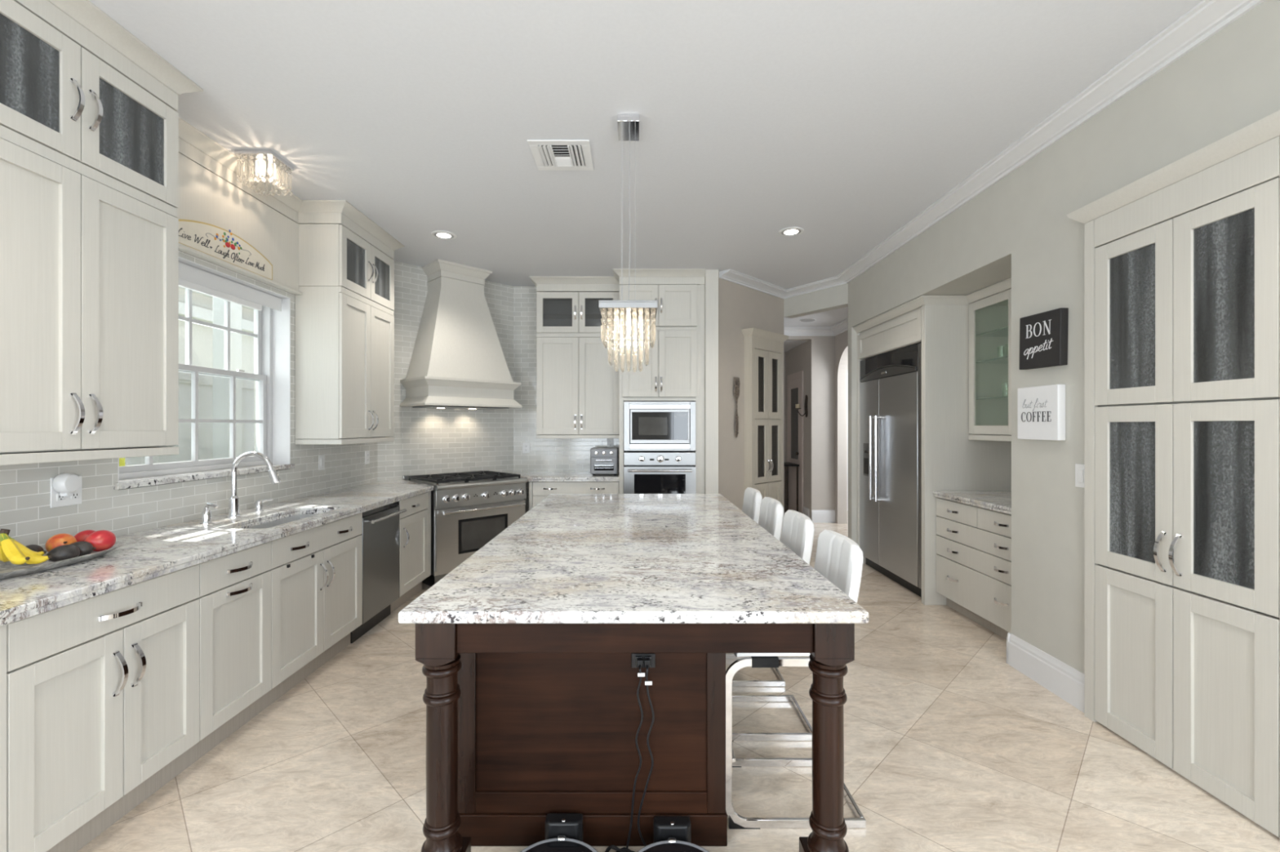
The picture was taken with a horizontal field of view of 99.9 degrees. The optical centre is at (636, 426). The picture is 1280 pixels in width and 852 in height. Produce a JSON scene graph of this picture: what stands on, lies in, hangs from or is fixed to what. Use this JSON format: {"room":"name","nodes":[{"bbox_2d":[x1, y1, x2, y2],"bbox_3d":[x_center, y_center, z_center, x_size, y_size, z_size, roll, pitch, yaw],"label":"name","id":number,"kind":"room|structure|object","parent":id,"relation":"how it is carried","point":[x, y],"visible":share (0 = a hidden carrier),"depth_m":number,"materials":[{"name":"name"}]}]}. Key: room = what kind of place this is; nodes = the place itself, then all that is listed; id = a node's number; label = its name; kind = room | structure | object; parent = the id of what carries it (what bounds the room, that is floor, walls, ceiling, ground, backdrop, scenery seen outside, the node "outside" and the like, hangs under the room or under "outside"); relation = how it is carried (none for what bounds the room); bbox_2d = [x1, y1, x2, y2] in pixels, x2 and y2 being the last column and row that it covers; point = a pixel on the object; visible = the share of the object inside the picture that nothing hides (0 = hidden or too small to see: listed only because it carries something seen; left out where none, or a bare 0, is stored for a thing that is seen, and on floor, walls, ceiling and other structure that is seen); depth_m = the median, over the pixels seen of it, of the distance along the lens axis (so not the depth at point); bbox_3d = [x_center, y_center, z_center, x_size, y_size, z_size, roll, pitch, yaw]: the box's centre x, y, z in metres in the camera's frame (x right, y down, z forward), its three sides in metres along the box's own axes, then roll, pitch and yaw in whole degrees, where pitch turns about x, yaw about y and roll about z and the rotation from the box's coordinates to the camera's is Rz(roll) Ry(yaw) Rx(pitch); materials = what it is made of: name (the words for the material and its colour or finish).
{"room":"kitchen","nodes":[
{"label":"kitchen","id":0,"kind":"room"},
{"bbox_2d":[0,250,377,551],"bbox_3d":[-2.540,-0.080,-0.720,0.200,3.020,11.560,0,0,0],"label":"wall","id":1,"kind":"structure","parent":0,"point":[25,510],"depth_m":2.73,"materials":[{"name":"grey tile"}]},
{"bbox_2d":[49,475,81,507],"bbox_3d":[-2.435,0.277,2.297,0.008,0.125,0.125,0,0,0],"label":"wall outlet","id":2,"kind":"object","parent":1,"relation":"attached to","point":[55,500],"visible":0.53,"depth_m":2.28,"materials":[{"name":"white plastic"}]},
{"bbox_2d":[56,493,65,501],"bbox_3d":[-2.433,0.299,2.271,0.003,0.030,0.032,0,0,0],"label":"socket","id":3,"kind":"object","parent":2,"relation":"attached to","point":[59,498],"depth_m":2.27,"materials":[{"name":"white plastic"}]},
{"bbox_2d":[52,472,81,496],"bbox_3d":[-2.405,0.245,2.275,0.050,0.099,0.088,0,0,0],"label":"air freshener","id":4,"kind":"object","parent":2,"relation":"attached to","point":[66,483],"visible":1,"depth_m":2.26,"materials":[{"name":"white plastic"}]},
{"bbox_2d":[71,491,79,499],"bbox_3d":[-2.433,0.299,2.329,0.003,0.030,0.032,0,0,0],"label":"socket","id":5,"kind":"object","parent":2,"relation":"attached to","point":[75,495],"depth_m":2.33,"materials":[{"name":"white plastic"}]},
{"bbox_2d":[0,0,203,465],"bbox_3d":[-2.240,-0.730,2.068,0.395,1.718,0.933,0,0,0],"label":"upper cabinet","id":6,"kind":"object","parent":1,"relation":"attached to","point":[89,119],"visible":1,"depth_m":2.05,"materials":[{"name":"beige paint"}]},
{"bbox_2d":[113,257,294,489],"bbox_3d":[-2.540,-0.305,3.158,0.240,1.200,1.299,0,0,0],"label":"window","id":7,"kind":"structure","parent":1,"relation":"in","point":[271,375],"depth_m":3.59,"materials":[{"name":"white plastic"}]},
{"bbox_2d":[178,262,281,311],"bbox_3d":[-2.512,-0.831,3.158,0.060,0.129,1.225,0,0,0],"label":"roller shade","id":8,"kind":"object","parent":7,"relation":"attached to","point":[190,277],"visible":0.59,"depth_m":3.24,"materials":[{"name":"white fabric"}]},
{"bbox_2d":[177,116,302,294],"bbox_3d":[-2.394,-1.262,3.154,0.090,0.653,1.358,0,0,0],"label":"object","id":9,"kind":"object","parent":1,"relation":"attached to","point":[210,192],"visible":0.51,"depth_m":3.20,"materials":[{"name":"beige paint"}]},
{"bbox_2d":[178,219,272,279],"bbox_3d":[-2.401,-1.058,3.152,0.019,0.202,0.775,0,0,0],"label":"sign","id":10,"kind":"object","parent":9,"relation":"attached to","point":[218,242],"visible":0.95,"depth_m":3.12,"materials":[{"name":"beige wood"}]},
{"bbox_2d":[318,454,324,470],"bbox_3d":[-2.435,0.278,4.156,0.010,0.118,0.075,0,0,0],"label":"light switch","id":11,"kind":"object","parent":1,"relation":"attached to","point":[321,457],"visible":1,"depth_m":4.15,"materials":[{"name":"white plastic"}]},
{"bbox_2d":[295,200,404,444],"bbox_3d":[-2.240,-0.730,4.252,0.395,1.718,0.957,0,0,0],"label":"upper cabinet","id":12,"kind":"object","parent":1,"relation":"attached to","point":[344,318],"visible":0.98,"depth_m":3.85,"materials":[{"name":"beige paint"}]},
{"bbox_2d":[377,261,513,481],"bbox_3d":[-1.973,-0.080,5.633,1.471,3.020,0.150,0,0,-45],"label":"wall","id":13,"kind":"structure","parent":0,"point":[428,441],"depth_m":5.45,"materials":[{"name":"grey tile"}]},
{"bbox_2d":[400,258,521,409],"bbox_3d":[-1.735,-0.883,5.355,1.010,1.411,0.571,0,0,-45],"label":"range hood","id":14,"kind":"object","parent":13,"relation":"attached to","point":[458,361],"visible":1,"depth_m":5.23,"materials":[{"name":"beige paint"}]},
{"bbox_2d":[513,286,619,513],"bbox_3d":[-0.270,-0.080,6.175,2.260,3.020,0.150,0,0,0],"label":"wall","id":15,"kind":"structure","parent":0,"point":[545,455],"depth_m":6.10,"materials":[{"name":"grey tile"}]},
{"bbox_2d":[522,443,529,453],"bbox_3d":[-1.255,0.245,6.095,0.085,0.118,0.008,0,0,0],"label":"wall outlet","id":16,"kind":"object","parent":15,"relation":"attached to","point":[526,446],"visible":1,"depth_m":6.09,"materials":[{"name":"white plastic"}]},
{"bbox_2d":[529,276,619,438],"bbox_3d":[-0.661,-0.730,5.896,0.953,1.718,0.405,0,0,0],"label":"upper cabinet","id":17,"kind":"object","parent":15,"relation":"attached to","point":[578,389],"visible":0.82,"depth_m":5.76,"materials":[{"name":"beige paint"}]},
{"bbox_2d":[88,0,1202,288],"bbox_3d":[1.170,-1.640,1.800,7.660,0.100,17.200,0,0,0],"label":"ceiling","id":18,"kind":"structure","parent":0,"point":[842,122],"depth_m":2.64,"materials":[{"name":"paint"}]},
{"bbox_2d":[234,149,293,195],"bbox_3d":[-2.205,-1.499,3.190,0.210,0.180,0.210,0,0,0],"label":"ceiling fixture","id":19,"kind":"object","parent":18,"relation":"attached to","point":[264,162],"visible":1,"depth_m":3.13,"materials":[{"name":"clear glass"}]},
{"bbox_2d":[431,230,456,239],"bbox_3d":[-1.600,-1.585,4.460,0.200,0.009,0.200,0,0,0],"label":"recessed light","id":20,"kind":"object","parent":18,"relation":"in","point":[440,234],"visible":1,"depth_m":4.45,"materials":[{"name":"white plastic"}]},
{"bbox_2d":[527,139,594,170],"bbox_3d":[-0.436,-1.583,3.150,0.344,0.013,0.344,0,0,0],"label":"ceiling vent","id":21,"kind":"object","parent":18,"relation":"in","point":[548,154],"visible":1,"depth_m":3.13,"materials":[{"name":"white plastic"}]},
{"bbox_2d":[598,114,657,372],"bbox_3d":[-0.043,-0.940,2.830,0.294,1.299,0.294,0,0,0],"label":"chandelier","id":22,"kind":"object","parent":18,"relation":"hanging from","point":[619,311],"visible":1,"depth_m":2.73,"materials":[{"name":"clear glass"}]},
{"bbox_2d":[778,226,804,236],"bbox_3d":[1.258,-1.585,4.380,0.200,0.009,0.200,0,0,0],"label":"recessed light","id":23,"kind":"object","parent":18,"relation":"in","point":[791,231],"visible":1,"depth_m":4.36,"materials":[{"name":"white plastic"}]},
{"bbox_2d":[76,508,1279,851],"bbox_3d":[1.170,1.460,1.800,7.660,0.060,17.200,0,0,0],"label":"floor","id":24,"kind":"structure","parent":0,"point":[949,747],"depth_m":2.23,"materials":[{"name":"tile"}]},
{"bbox_2d":[0,564,199,851],"bbox_3d":[-2.101,0.995,1.821,0.674,0.870,0.802,0,0,0],"label":"base cabinet","id":25,"kind":"object","parent":24,"relation":"on","point":[100,695],"visible":0.98,"depth_m":1.80,"materials":[{"name":"beige paint"}]},
{"bbox_2d":[0,480,433,626],"bbox_3d":[-2.104,0.537,3.301,0.669,0.044,3.802,0,0,0],"label":"countertop","id":26,"kind":"structure","parent":25,"relation":"on","point":[148,554],"depth_m":2.32,"materials":[{"name":"white stone"}]},
{"bbox_2d":[0,542,125,579],"bbox_3d":[-2.190,0.499,1.930,0.240,0.031,0.650,0,0,6],"label":"fruit tray","id":27,"kind":"object","parent":26,"relation":"on","point":[7,570],"visible":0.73,"depth_m":1.94,"materials":[{"name":"ceramic"}]},
{"bbox_2d":[0,528,52,564],"bbox_3d":[-2.200,0.418,1.880,0.290,0.129,0.137,0,0,0],"label":"banana bunch","id":28,"kind":"object","parent":27,"relation":"on","point":[11,549],"visible":1,"depth_m":1.85,"materials":[{"name":"yellow food"}]},
{"bbox_2d":[25,544,44,555],"bbox_3d":[-2.241,0.470,1.988,0.065,0.065,0.094,0,0,-36],"label":"avocado","id":29,"kind":"object","parent":27,"relation":"on","point":[35,548],"visible":0.26,"depth_m":1.98,"materials":[{"name":"black food"}]},
{"bbox_2d":[44,533,76,552],"bbox_3d":[-2.213,0.454,2.067,0.088,0.084,0.087,0,0,-15],"label":"mango","id":30,"kind":"object","parent":27,"relation":"on","point":[59,540],"visible":0.67,"depth_m":2.04,"materials":[{"name":"orange food"}]},
{"bbox_2d":[46,544,82,562],"bbox_3d":[-2.120,0.472,1.994,0.065,0.065,0.097,0,0,21],"label":"avocado","id":31,"kind":"object","parent":27,"relation":"on","point":[61,553],"visible":0.73,"depth_m":1.97,"materials":[{"name":"black food"}]},
{"bbox_2d":[71,541,96,556],"bbox_3d":[-2.136,0.472,2.064,0.089,0.061,0.061,0,0,-29],"label":"avocado","id":32,"kind":"object","parent":27,"relation":"on","point":[86,548],"visible":0.52,"depth_m":2.06,"materials":[{"name":"black food"}]},
{"bbox_2d":[74,529,95,542],"bbox_3d":[-2.223,0.456,2.174,0.078,0.074,0.077,0,0,-21],"label":"mango","id":33,"kind":"object","parent":27,"relation":"on","point":[81,536],"visible":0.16,"depth_m":2.15,"materials":[{"name":"red food"}]},
{"bbox_2d":[84,529,115,551],"bbox_3d":[-2.131,0.455,2.137,0.088,0.084,0.090,0,0,-32],"label":"mango","id":34,"kind":"object","parent":27,"relation":"on","point":[104,540],"visible":0.81,"depth_m":2.12,"materials":[{"name":"red food"}]},
{"bbox_2d":[200,502,218,524],"bbox_3d":[-2.272,0.461,2.860,0.087,0.108,0.052,0,0,0],"label":"soap dispenser","id":35,"kind":"object","parent":26,"relation":"on","point":[206,513],"visible":1,"depth_m":2.85,"materials":[{"name":"silver metal"}]},
{"bbox_2d":[226,451,280,517],"bbox_3d":[-2.185,0.328,3.070,0.298,0.374,0.068,0,0,0],"label":"faucet","id":36,"kind":"object","parent":26,"relation":"on","point":[233,501],"visible":1,"depth_m":3.06,"materials":[{"name":"silver metal"}]},
{"bbox_2d":[253,498,272,511],"bbox_3d":[-2.300,0.481,3.307,0.052,0.068,0.126,0,0,0],"label":"lever","id":37,"kind":"object","parent":26,"relation":"on","point":[258,504],"visible":1,"depth_m":3.26,"materials":[{"name":"silver metal"}]},
{"bbox_2d":[245,514,317,528],"bbox_3d":[-2.005,0.655,3.067,0.290,0.190,0.721,0,0,0],"label":"sink","id":38,"kind":"object","parent":26,"relation":"in","point":[277,522],"visible":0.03,"depth_m":3.25,"materials":[{"name":"metal"}]},
{"bbox_2d":[181,541,271,772],"bbox_3d":[-2.101,0.995,2.441,0.674,0.870,0.438,0,0,0],"label":"base cabinet","id":39,"kind":"object","parent":24,"relation":"on","point":[235,597],"visible":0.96,"depth_m":2.42,"materials":[{"name":"beige paint"}]},
{"bbox_2d":[256,512,362,715],"bbox_3d":[-2.101,0.995,3.098,0.674,0.870,0.876,0,0,0],"label":"base cabinet","id":40,"kind":"object","parent":24,"relation":"on","point":[317,572],"visible":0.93,"depth_m":3.02,"materials":[{"name":"beige paint"}]},
{"bbox_2d":[350,501,406,643],"bbox_3d":[-2.073,0.997,3.818,0.664,0.866,0.556,0,0,0],"label":"dishwasher","id":41,"kind":"object","parent":24,"relation":"on","point":[380,526],"visible":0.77,"depth_m":3.78,"materials":[{"name":"grey metal"}]},
{"bbox_2d":[391,491,431,613],"bbox_3d":[-2.101,0.995,4.407,0.674,0.870,0.615,0,0,0],"label":"base cabinet","id":42,"kind":"object","parent":24,"relation":"on","point":[415,524],"visible":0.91,"depth_m":4.39,"materials":[{"name":"beige paint"}]},
{"bbox_2d":[402,470,527,586],"bbox_3d":[-1.660,0.953,5.239,0.914,0.955,0.804,0,0,-45],"label":"range cooker","id":43,"kind":"object","parent":24,"relation":"on","point":[468,509],"visible":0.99,"depth_m":4.92,"materials":[{"name":"metal"}]},
{"bbox_2d":[404,475,527,490],"bbox_3d":[-1.673,0.534,5.251,0.914,0.040,0.769,0,0,-45],"label":"cooktop","id":44,"kind":"object","parent":43,"relation":"in","point":[510,481],"depth_m":4.99,"materials":[{"name":"metal"}]},
{"bbox_2d":[520,835,598,851],"bbox_3d":[-0.246,1.383,1.597,0.336,0.093,0.337,0,0,0],"label":"robot vacuum","id":45,"kind":"object","parent":24,"relation":"on","point":[561,844],"visible":1,"depth_m":1.72,"materials":[{"name":"black plastic"}]},
{"bbox_2d":[545,813,582,841],"bbox_3d":[-0.243,1.366,1.762,0.169,0.128,0.115,0,0,0],"label":"dock","id":46,"kind":"object","parent":24,"relation":"on","point":[569,824],"visible":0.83,"depth_m":1.77,"materials":[{"name":"black plastic"}]},
{"bbox_2d":[528,480,619,510],"bbox_3d":[-0.640,0.995,5.771,0.919,0.870,0.653,0,0,0],"label":"base cabinet","id":47,"kind":"object","parent":24,"relation":"on","point":[538,491],"visible":0.3,"depth_m":5.49,"materials":[{"name":"beige paint"}]},
{"bbox_2d":[506,471,619,481],"bbox_3d":[-0.895,0.537,5.774,1.430,0.044,0.648,0,0,0],"label":"countertop","id":48,"kind":"structure","parent":47,"relation":"on","point":[530,476],"depth_m":5.47,"materials":[{"name":"white stone"}]},
{"bbox_2d":[590,447,618,475],"bbox_3d":[-0.343,0.372,5.736,0.285,0.285,0.328,0,0,0],"label":"toaster oven","id":49,"kind":"object","parent":48,"relation":"on","point":[603,460],"visible":1,"depth_m":5.60,"materials":[{"name":"silver metal"}]},
{"bbox_2d":[604,844,635,851],"bbox_3d":[-0.068,1.414,1.750,0.176,0.035,0.103,0,0,0],"label":"cable loop","id":50,"kind":"object","parent":24,"relation":"on","point":[612,846],"visible":1,"depth_m":1.79,"materials":[{"name":"black plastic"}]},
{"bbox_2d":[415,623,854,851],"bbox_3d":[-0.005,0.991,2.793,1.267,0.879,2.555,0,0,0],"label":"kitchen island","id":51,"kind":"object","parent":24,"relation":"on","point":[526,723],"visible":0.67,"depth_m":1.83,"materials":[{"name":"brown wood"}]},
{"bbox_2d":[398,493,868,623],"bbox_3d":[-0.009,0.532,2.804,1.312,0.034,2.623,0,0,0],"label":"island countertop","id":52,"kind":"structure","parent":51,"relation":"on","point":[571,558],"depth_m":1.91,"materials":[{"name":"white stone"}]},
{"bbox_2d":[626,658,644,848],"bbox_3d":[-0.021,1.108,1.788,0.117,0.638,0.043,0,0,-35],"label":"power cord","id":53,"kind":"object","parent":51,"relation":"hanging from","point":[639,661],"visible":1,"depth_m":1.80,"materials":[{"name":"black plastic"}]},
{"bbox_2d":[631,653,655,667],"bbox_3d":[0.022,0.802,1.842,0.081,0.048,0.006,0,0,0],"label":"outlet plate","id":54,"kind":"object","parent":51,"relation":"attached to","point":[635,656],"depth_m":1.84,"materials":[{"name":"black plastic"}]},
{"bbox_2d":[635,656,651,666],"bbox_3d":[0.022,0.802,1.835,0.053,0.034,0.007,0,0,0],"label":"socket","id":55,"kind":"object","parent":51,"relation":"attached to","point":[637,657],"depth_m":1.83,"materials":[{"name":"black plastic"}]},
{"bbox_2d":[637,658,654,846],"bbox_3d":[0.068,1.108,1.788,0.130,0.638,0.048,0,0,30],"label":"power cord","id":56,"kind":"object","parent":51,"relation":"hanging from","point":[646,661],"visible":0.94,"depth_m":1.80,"materials":[{"name":"black plastic"}]},
{"bbox_2d":[613,268,718,493],"bbox_3d":[0.293,-0.080,5.758,1.069,3.019,0.679,0,0,0],"label":"oven tower","id":57,"kind":"object","parent":24,"relation":"on","point":[682,366],"visible":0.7,"depth_m":5.46,"materials":[{"name":"beige paint"}]},
{"bbox_2d":[623,450,695,493],"bbox_3d":[0.234,0.632,5.691,0.730,0.736,0.613,0,0,0],"label":"wall oven","id":58,"kind":"object","parent":57,"relation":"in","point":[645,472],"visible":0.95,"depth_m":5.45,"materials":[{"name":"silver metal"}]},
{"bbox_2d":[623,401,695,450],"bbox_3d":[0.234,-0.002,5.656,0.730,0.500,0.432,0,0,0],"label":"microwave","id":59,"kind":"object","parent":57,"relation":"in","point":[653,424],"visible":1,"depth_m":5.44,"materials":[{"name":"metal"}]},
{"bbox_2d":[653,816,690,843],"bbox_3d":[0.118,1.371,1.762,0.169,0.118,0.115,0,0,0],"label":"dock","id":60,"kind":"object","parent":24,"relation":"on","point":[664,828],"visible":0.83,"depth_m":1.77,"materials":[{"name":"black plastic"}]},
{"bbox_2d":[636,837,709,851],"bbox_3d":[0.115,1.383,1.587,0.336,0.093,0.337,0,0,0],"label":"robot vacuum","id":61,"kind":"object","parent":24,"relation":"on","point":[672,845],"visible":1,"depth_m":1.72,"materials":[{"name":"black plastic"}]},
{"bbox_2d":[742,487,762,524],"bbox_3d":[0.568,0.930,3.640,0.518,1.000,0.370,0,0,0],"label":"bar stool","id":62,"kind":"object","parent":24,"relation":"on","point":[753,498],"visible":0.25,"depth_m":3.58,"materials":[{"name":"white leather"}]},
{"bbox_2d":[725,497,785,686],"bbox_3d":[0.568,0.930,3.130,0.518,1.000,0.370,0,0,0],"label":"bar stool","id":63,"kind":"object","parent":24,"relation":"on","point":[771,510],"visible":0.34,"depth_m":2.98,"materials":[{"name":"white leather"}]},
{"bbox_2d":[741,328,789,541],"bbox_3d":[1.449,0.191,6.022,0.750,2.478,0.150,0,0,-45],"label":"tall cabinet","id":64,"kind":"object","parent":24,"relation":"on","point":[763,349],"visible":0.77,"depth_m":6.00,"materials":[{"name":"paint"}]},
{"bbox_2d":[732,509,814,741],"bbox_3d":[0.568,0.930,2.622,0.518,1.000,0.370,0,0,0],"label":"bar stool","id":65,"kind":"object","parent":24,"relation":"on","point":[797,529],"visible":0.25,"depth_m":2.53,"materials":[{"name":"white leather"}]},
{"bbox_2d":[783,462,799,513],"bbox_3d":[2.455,1.018,8.800,0.230,0.825,0.600,0,0,0],"label":"console table","id":66,"kind":"object","parent":24,"relation":"on","point":[786,464],"visible":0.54,"depth_m":8.51,"materials":[{"name":"black wood"}]},
{"bbox_2d":[725,529,866,829],"bbox_3d":[0.568,0.930,2.090,0.518,1.000,0.370,0,0,0],"label":"bar stool","id":67,"kind":"object","parent":24,"relation":"on","point":[839,558],"visible":0.38,"depth_m":1.91,"materials":[{"name":"white leather"}]},
{"bbox_2d":[859,342,921,597],"bbox_3d":[2.604,0.372,4.985,0.712,2.115,1.222,0,0,0],"label":"refrigerator","id":68,"kind":"object","parent":24,"relation":"on","point":[891,386],"visible":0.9,"depth_m":4.89,"materials":[{"name":"metal"}]},
{"bbox_2d":[853,295,1010,604],"bbox_3d":[2.627,0.197,4.942,0.735,2.467,1.372,0,0,0],"label":"surround","id":69,"kind":"object","parent":24,"relation":"on","point":[950,461],"visible":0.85,"depth_m":4.30,"materials":[{"name":"beige paint"}]},
{"bbox_2d":[936,497,1011,639],"bbox_3d":[2.673,0.995,3.776,0.648,0.870,1.045,0,0,0],"label":"base cabinet","id":70,"kind":"object","parent":24,"relation":"on","point":[974,543],"visible":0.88,"depth_m":3.81,"materials":[{"name":"beige paint"}]},
{"bbox_2d":[933,490,1011,514],"bbox_3d":[2.682,0.537,3.776,0.633,0.044,1.047,0,0,0],"label":"countertop","id":71,"kind":"structure","parent":70,"relation":"on","point":[996,500],"depth_m":3.92,"materials":[{"name":"white stone"}]},
{"bbox_2d":[1066,110,1279,838],"bbox_3d":[2.460,0.183,2.230,0.600,2.494,0.950,0,0,0],"label":"pantry cabinet","id":72,"kind":"object","parent":24,"relation":"on","point":[1182,260],"visible":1,"depth_m":2.14,"materials":[{"name":"beige paint"}]},
{"bbox_2d":[718,271,783,511],"bbox_3d":[1.276,-0.080,5.999,1.321,3.020,0.060,0,0,-45],"label":"wall","id":73,"kind":"structure","parent":0,"point":[740,307],"depth_m":5.71,"materials":[{"name":"beige paint"}]},
{"bbox_2d":[733,377,740,437],"bbox_3d":[1.060,-0.203,5.703,0.108,0.646,0.034,0,0,-45],"label":"fork","id":74,"kind":"object","parent":73,"relation":"attached to","point":[736,383],"visible":1,"depth_m":5.69,"materials":[{"name":"grey metal"}]},
{"bbox_2d":[783,317,848,336],"bbox_3d":[1.935,-1.407,6.925,2.030,0.124,2.150,0,0,0],"label":"trim","id":75,"kind":"structure","parent":73,"relation":"attached to","point":[841,326],"depth_m":7.92,"materials":[{"name":"white paint"}]},
{"bbox_2d":[719,0,1265,299],"bbox_3d":[1.548,-1.557,-0.022,1.405,0.064,12.935,0,0,0],"label":"trim","id":76,"kind":"structure","parent":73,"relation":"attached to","point":[1207,18],"depth_m":2.74,"materials":[{"name":"white paint"}]},
{"bbox_2d":[783,351,785,508],"bbox_3d":[1.750,0.065,9.450,1.700,2.730,0.100,0,0,0],"label":"wall","id":77,"kind":"structure","parent":0,"point":[784,352],"depth_m":9.40,"materials":[{"name":"paint"}]},
{"bbox_2d":[783,340,808,351],"bbox_3d":[1.750,-1.350,8.770,1.700,0.100,1.260,0,0,0],"label":"ceiling","id":78,"kind":"structure","parent":0,"point":[788,344],"depth_m":8.48,"materials":[{"name":"paint"}]},
{"bbox_2d":[785,341,808,508],"bbox_3d":[2.650,0.065,8.770,0.100,2.730,1.260,0,0,0],"label":"wall","id":79,"kind":"structure","parent":0,"point":[796,358],"depth_m":8.38,"materials":[{"name":"paint"}]},
{"bbox_2d":[786,370,803,513],"bbox_3d":[2.556,0.280,8.790,0.088,2.300,0.820,0,0,0],"label":"door","id":80,"kind":"structure","parent":79,"relation":"in","point":[795,381],"depth_m":8.74,"materials":[{"name":"paint"}]},
{"bbox_2d":[786,336,835,519],"bbox_3d":[1.925,-0.020,8.070,2.050,2.900,0.140,0,0,0],"label":"wall","id":81,"kind":"structure","parent":0,"point":[821,349],"depth_m":8.00,"materials":[{"name":"paint"}]},
{"bbox_2d":[794,395,808,417],"bbox_3d":[2.504,-0.310,8.228,0.192,0.340,0.120,0,0,0],"label":"wall sconce","id":82,"kind":"object","parent":81,"relation":"attached to","point":[797,406],"visible":1,"depth_m":8.20,"materials":[{"name":"brown metal"}]},
{"bbox_2d":[811,510,835,522],"bbox_3d":[2.775,1.337,7.991,0.350,0.185,0.018,0,0,0],"label":"baseboard","id":83,"kind":"structure","parent":81,"relation":"attached to","point":[817,516],"depth_m":7.98,"materials":[{"name":"white paint"}]},
{"bbox_2d":[783,283,848,318],"bbox_3d":[2.065,-1.450,6.127,0.140,0.280,0.864,0,0,-34],"label":"wall header","id":84,"kind":"structure","parent":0,"point":[833,298],"depth_m":6.07,"materials":[{"name":"beige paint"}]},
{"bbox_2d":[783,306,848,326],"bbox_3d":[1.955,-1.530,6.900,1.990,0.119,2.200,0,0,0],"label":"ceiling","id":85,"kind":"structure","parent":0,"point":[828,318],"depth_m":7.33,"materials":[{"name":"paint"}]},
{"bbox_2d":[835,330,848,524],"bbox_3d":[3.020,-0.020,6.870,0.140,2.900,2.260,0,0,0],"label":"wall","id":86,"kind":"structure","parent":0,"point":[841,340],"depth_m":7.90,"materials":[{"name":"paint"}]},
{"bbox_2d":[847,368,848,511],"bbox_3d":[3.945,-0.020,9.150,1.710,2.900,0.100,0,0,0],"label":"wall","id":87,"kind":"structure","parent":0,"point":[847,369],"depth_m":9.10,"materials":[{"name":"white paint"}]},
{"bbox_2d":[936,262,1011,295],"bbox_3d":[2.735,-1.090,4.415,0.730,0.100,2.630,0,0,0],"label":"ceiling","id":88,"kind":"structure","parent":0,"point":[1003,273],"depth_m":3.87,"materials":[{"name":"beige paint"}]},
{"bbox_2d":[1010,441,1011,490],"bbox_3d":[3.050,0.195,4.415,0.100,2.470,2.630,0,0,0],"label":"wall","id":89,"kind":"structure","parent":0,"point":[1011,442],"depth_m":4.31,"materials":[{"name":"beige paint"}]},
{"bbox_2d":[965,277,1011,441],"bbox_3d":[2.801,-0.465,3.768,0.392,1.144,1.060,0,0,0],"label":"upper cabinet","id":90,"kind":"object","parent":89,"relation":"attached to","point":[989,308],"visible":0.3,"depth_m":4.28,"materials":[{"name":"beige paint"}]},
{"bbox_2d":[976,395,1008,399],"bbox_3d":[2.829,-0.214,3.768,0.297,0.010,1.022,0,0,0],"label":"shelf","id":91,"kind":"object","parent":90,"relation":"attached to","point":[978,397],"depth_m":4.25,"materials":[{"name":"clear glass"}]},
{"bbox_2d":[976,355,1008,364],"bbox_3d":[2.829,-0.504,3.768,0.297,0.010,1.022,0,0,0],"label":"shelf","id":92,"kind":"object","parent":90,"relation":"attached to","point":[1003,360],"depth_m":4.16,"materials":[{"name":"clear glass"}]},
{"bbox_2d":[976,326,1008,337],"bbox_3d":[2.829,-0.718,3.768,0.297,0.010,1.022,0,0,0],"label":"shelf","id":93,"kind":"object","parent":90,"relation":"attached to","point":[1002,332],"depth_m":4.16,"materials":[{"name":"clear glass"}]},
{"bbox_2d":[848,0,1279,674],"bbox_3d":[2.310,-0.080,-0.385,0.120,3.020,12.230,0,0,0],"label":"wall","id":94,"kind":"structure","parent":0,"point":[1229,82],"depth_m":2.88,"materials":[{"name":"beige paint"}]},
{"bbox_2d":[1017,384,1065,440],"bbox_3d":[2.227,-0.073,2.968,0.044,0.295,0.300,0,0,0],"label":"wall sign","id":95,"kind":"object","parent":94,"relation":"attached to","point":[1041,409],"visible":1,"depth_m":2.93,"materials":[{"name":"white wood"}]},
{"bbox_2d":[1019,307,1068,369],"bbox_3d":[2.226,-0.472,2.952,0.045,0.297,0.300,0,1,0],"label":"wall sign","id":96,"kind":"object","parent":94,"relation":"attached to","point":[1043,336],"visible":1,"depth_m":2.91,"materials":[{"name":"black wood"}]},
{"bbox_2d":[1006,632,1084,713],"bbox_3d":[2.241,1.337,2.954,0.018,0.185,0.588,0,0,0],"label":"baseboard","id":97,"kind":"structure","parent":94,"relation":"attached to","point":[1065,682],"depth_m":2.92,"materials":[{"name":"white paint"}]},
{"bbox_2d":[1075,463,1084,488],"bbox_3d":[2.245,0.250,2.715,0.010,0.118,0.075,0,0,0],"label":"light switch","id":98,"kind":"object","parent":94,"relation":"attached to","point":[1079,468],"visible":0.73,"depth_m":2.72,"materials":[{"name":"white plastic"}]},
{"label":"outside","id":99,"kind":"structure","parent":0,"visible":0},
{"bbox_3d":[-5.830,1.880,6.000,6.340,0.100,20.000,0,0,0],"label":"lawn","id":100,"kind":"structure","parent":99,"visible":0},
{"bbox_2d":[123,286,258,479],"bbox_3d":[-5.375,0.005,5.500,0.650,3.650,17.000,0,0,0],"label":"house","id":101,"kind":"structure","parent":100,"relation":"on","point":[202,304],"depth_m":6.65,"materials":[{"name":"paint"}]},
{"bbox_2d":[213,296,241,470],"bbox_3d":[-4.530,-0.070,5.950,0.180,3.800,0.200,0,0,0],"label":"porch post","id":102,"kind":"object","parent":100,"relation":"on","point":[220,384],"visible":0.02,"depth_m":5.85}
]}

